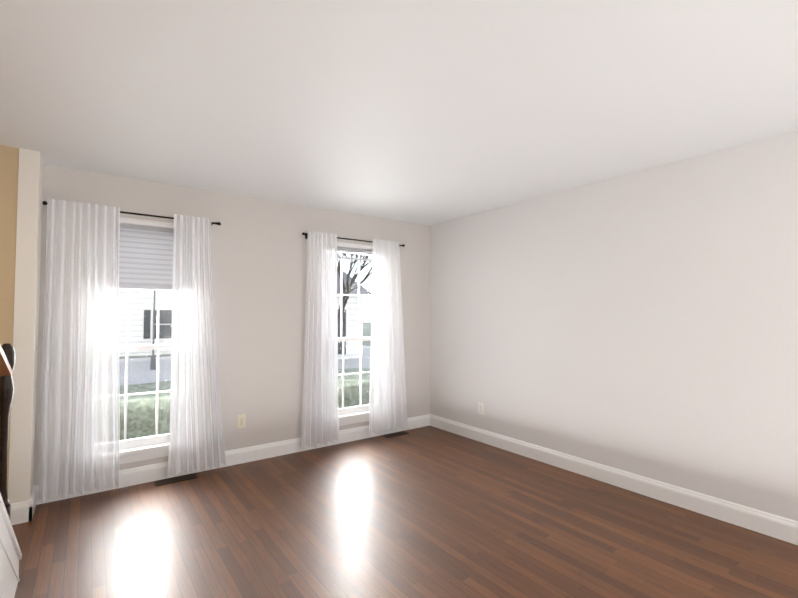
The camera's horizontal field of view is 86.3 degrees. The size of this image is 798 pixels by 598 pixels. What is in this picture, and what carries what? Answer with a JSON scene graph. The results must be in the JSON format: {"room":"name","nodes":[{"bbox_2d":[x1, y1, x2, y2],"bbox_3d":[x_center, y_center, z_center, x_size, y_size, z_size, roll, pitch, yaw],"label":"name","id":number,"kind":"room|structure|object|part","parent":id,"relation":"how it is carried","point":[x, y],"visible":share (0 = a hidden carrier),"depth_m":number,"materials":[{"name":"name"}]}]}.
{"room":"empty living room","nodes":[
{"label":"empty living room","id":0,"kind":"room"},
{"bbox_2d":[0,145,18,494],"bbox_3d":[-3.101,0.183,2.415,1.375,2.500,0.145,1,-3,-36],"label":"wall","id":1,"kind":"structure","parent":0,"point":[9,162],"depth_m":2.76,"materials":[{"name":"beige paint"}]},
{"bbox_2d":[8,148,43,503],"bbox_3d":[-2.608,0.204,2.994,0.105,2.500,0.510,1,-3,-36],"label":"wall","id":2,"kind":"structure","parent":0,"point":[25,332],"depth_m":2.80,"materials":[{"name":"beige paint"}]},
{"bbox_2d":[10,486,35,524],"bbox_3d":[-2.532,1.384,2.862,0.121,0.132,0.306,1,-3,-36],"label":"baseboard","id":3,"kind":"structure","parent":2,"relation":"attached to","point":[22,512],"depth_m":2.75,"materials":[{"name":"white wood"}]},
{"bbox_2d":[34,164,429,485],"bbox_3d":[-1.110,0.250,4.269,3.820,2.500,0.220,1,-3,-36],"label":"wall","id":4,"kind":"structure","parent":0,"point":[259,253],"depth_m":3.99,"materials":[{"name":"paint"}]},
{"bbox_2d":[42,201,220,225],"bbox_3d":[-2.070,-0.667,3.407,1.207,0.060,0.090,1,-3,-36],"label":"curtain rod","id":5,"kind":"object","parent":4,"relation":"attached to","point":[45,203],"visible":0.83,"depth_m":3.41,"materials":[{"name":"grey metal"}]},
{"bbox_2d":[39,199,119,503],"bbox_3d":[-2.310,0.353,3.119,0.474,2.125,0.107,1,-3,-36],"label":"curtain","id":6,"kind":"object","parent":5,"relation":"hanging from","point":[79,444],"visible":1,"depth_m":3.10,"materials":[{"name":"white fabric"}]},
{"bbox_2d":[167,214,225,476],"bbox_3d":[-1.677,0.372,3.576,0.447,2.130,0.106,1,-3,-36],"label":"curtain","id":7,"kind":"object","parent":5,"relation":"hanging from","point":[196,439],"visible":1,"depth_m":3.55,"materials":[{"name":"white fabric"}]},
{"bbox_2d":[119,217,173,463],"bbox_3d":[-2.113,0.327,3.511,0.930,1.932,0.255,1,-3,-36],"label":"window","id":8,"kind":"structure","parent":4,"relation":"in","point":[156,445],"depth_m":3.47,"materials":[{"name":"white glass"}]},
{"bbox_3d":[-2.114,0.290,3.514,0.672,1.693,0.049,1,-3,-36],"label":"glass","id":9,"kind":"part","parent":8,"relation":"part of","materials":[{"name":"clear glass"}]},
{"bbox_2d":[119,223,173,288],"bbox_3d":[-2.070,-0.341,3.477,0.726,0.512,0.042,1,-3,-36],"label":"window blind","id":10,"kind":"object","parent":8,"relation":"attached to","point":[145,260],"visible":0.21,"depth_m":3.48,"materials":[{"name":"white plastic"}]},
{"bbox_2d":[35,414,429,504],"bbox_3d":[-1.101,1.428,4.087,3.670,0.132,0.016,1,-3,-36],"label":"baseboard","id":11,"kind":"structure","parent":4,"relation":"attached to","point":[142,474],"depth_m":3.88,"materials":[{"name":"white wood"}]},
{"bbox_2d":[237,414,245,428],"bbox_3d":[-1.430,1.111,3.862,0.076,0.122,0.008,1,-3,-36],"label":"electrical outlet","id":12,"kind":"object","parent":4,"relation":"attached to","point":[241,420],"visible":1,"depth_m":3.86,"materials":[{"name":"beige plastic"}]},
{"bbox_2d":[302,232,404,246],"bbox_3d":[-0.461,-0.625,4.582,1.262,0.060,0.090,1,-3,-36],"label":"curtain rod","id":13,"kind":"object","parent":4,"relation":"attached to","point":[306,236],"visible":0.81,"depth_m":4.49,"materials":[{"name":"grey metal"}]},
{"bbox_2d":[300,231,338,448],"bbox_3d":[-0.763,0.388,4.250,0.432,2.113,0.103,1,-3,-36],"label":"curtain","id":14,"kind":"object","parent":13,"relation":"hanging from","point":[320,420],"visible":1,"depth_m":4.23,"materials":[{"name":"white fabric"}]},
{"bbox_2d":[369,239,407,434],"bbox_3d":[-0.114,0.402,4.717,0.508,2.108,0.106,1,-3,-36],"label":"curtain","id":15,"kind":"object","parent":13,"relation":"hanging from","point":[387,403],"visible":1,"depth_m":4.70,"materials":[{"name":"white fabric"}]},
{"bbox_2d":[337,242,372,425],"bbox_3d":[-0.522,0.368,4.673,0.930,1.932,0.255,1,-3,-36],"label":"window","id":16,"kind":"structure","parent":4,"relation":"in","point":[353,414],"depth_m":4.64,"materials":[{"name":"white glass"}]},
{"bbox_2d":[337,246,372,260],"bbox_3d":[-0.480,-0.390,4.642,0.726,0.330,0.042,1,-3,-36],"label":"window blind","id":17,"kind":"object","parent":16,"relation":"attached to","point":[354,250],"visible":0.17,"depth_m":4.63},
{"bbox_2d":[0,0,797,225],"bbox_3d":[0.131,-1.105,1.364,5.300,0.120,6.450,1,-3,-36],"label":"ceiling","id":18,"kind":"structure","parent":0,"point":[427,112],"depth_m":2.10,"materials":[{"name":"paint"}]},
{"bbox_2d":[12,426,797,597],"bbox_3d":[0.131,1.443,1.273,5.300,0.100,6.450,1,-3,-36],"label":"floor","id":19,"kind":"structure","parent":0,"point":[428,512],"depth_m":2.57,"materials":[{"name":"brown wood"}]},
{"bbox_2d":[0,343,21,597],"bbox_3d":[-1.829,0.279,1.257,0.968,2.246,2.051,1,-3,-36],"label":"staircase","id":20,"kind":"structure","parent":19,"relation":"on","point":[10,554],"depth_m":2.13,"materials":[{"name":"brown wood"}]},
{"bbox_3d":[-1.501,-0.228,1.472,0.060,1.216,1.981,1,-3,-36],"label":"handrail","id":21,"kind":"part","parent":20,"relation":"part of","materials":[{"name":"brown wood"}]},
{"bbox_2d":[154,473,196,485],"bbox_3d":[-1.815,1.468,3.461,0.300,0.006,0.115,1,-3,-36],"label":"floor vent","id":22,"kind":"object","parent":19,"relation":"in","point":[174,479],"visible":1,"depth_m":3.46,"materials":[{"name":"brown metal"}]},
{"bbox_2d":[382,431,408,437],"bbox_3d":[-0.038,1.515,4.758,0.300,0.006,0.115,1,-3,-36],"label":"floor vent","id":23,"kind":"object","parent":19,"relation":"in","point":[390,435],"visible":1,"depth_m":4.75,"materials":[{"name":"brown metal"}]},
{"bbox_2d":[429,130,797,520],"bbox_3d":[2.275,0.195,2.749,0.150,2.500,6.230,1,-3,-36],"label":"wall","id":24,"kind":"structure","parent":0,"point":[644,323],"depth_m":3.20,"materials":[{"name":"paint"}]},
{"bbox_2d":[478,402,483,414],"bbox_3d":[0.868,1.159,4.505,0.008,0.122,0.076,1,-3,-36],"label":"electrical outlet","id":25,"kind":"object","parent":24,"relation":"attached to","point":[480,408],"visible":1,"depth_m":4.50,"materials":[{"name":"white plastic"}]},
{"bbox_2d":[430,414,797,544],"bbox_3d":[2.164,1.379,2.718,0.016,0.132,6.080,1,-3,-36],"label":"baseboard","id":26,"kind":"structure","parent":24,"relation":"attached to","point":[772,525],"depth_m":3.16,"materials":[{"name":"white wood"}]},
{"label":"outside","id":27,"kind":"structure","parent":0,"visible":0},
{"bbox_2d":[119,235,371,439],"bbox_3d":[-19.755,-0.555,44.000,160.000,8.650,85.550,1,-3,-36],"label":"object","id":28,"kind":"structure","parent":27,"point":[150,324],"depth_m":17.25,"materials":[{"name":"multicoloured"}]},
{"bbox_2d":[150,292,155,369],"bbox_3d":[-8.891,0.449,15.439,0.700,4.200,0.480,1,-3,-36],"label":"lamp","id":29,"kind":"object","parent":28,"relation":"on","point":[152,357],"depth_m":15.39,"materials":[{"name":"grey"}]}
]}

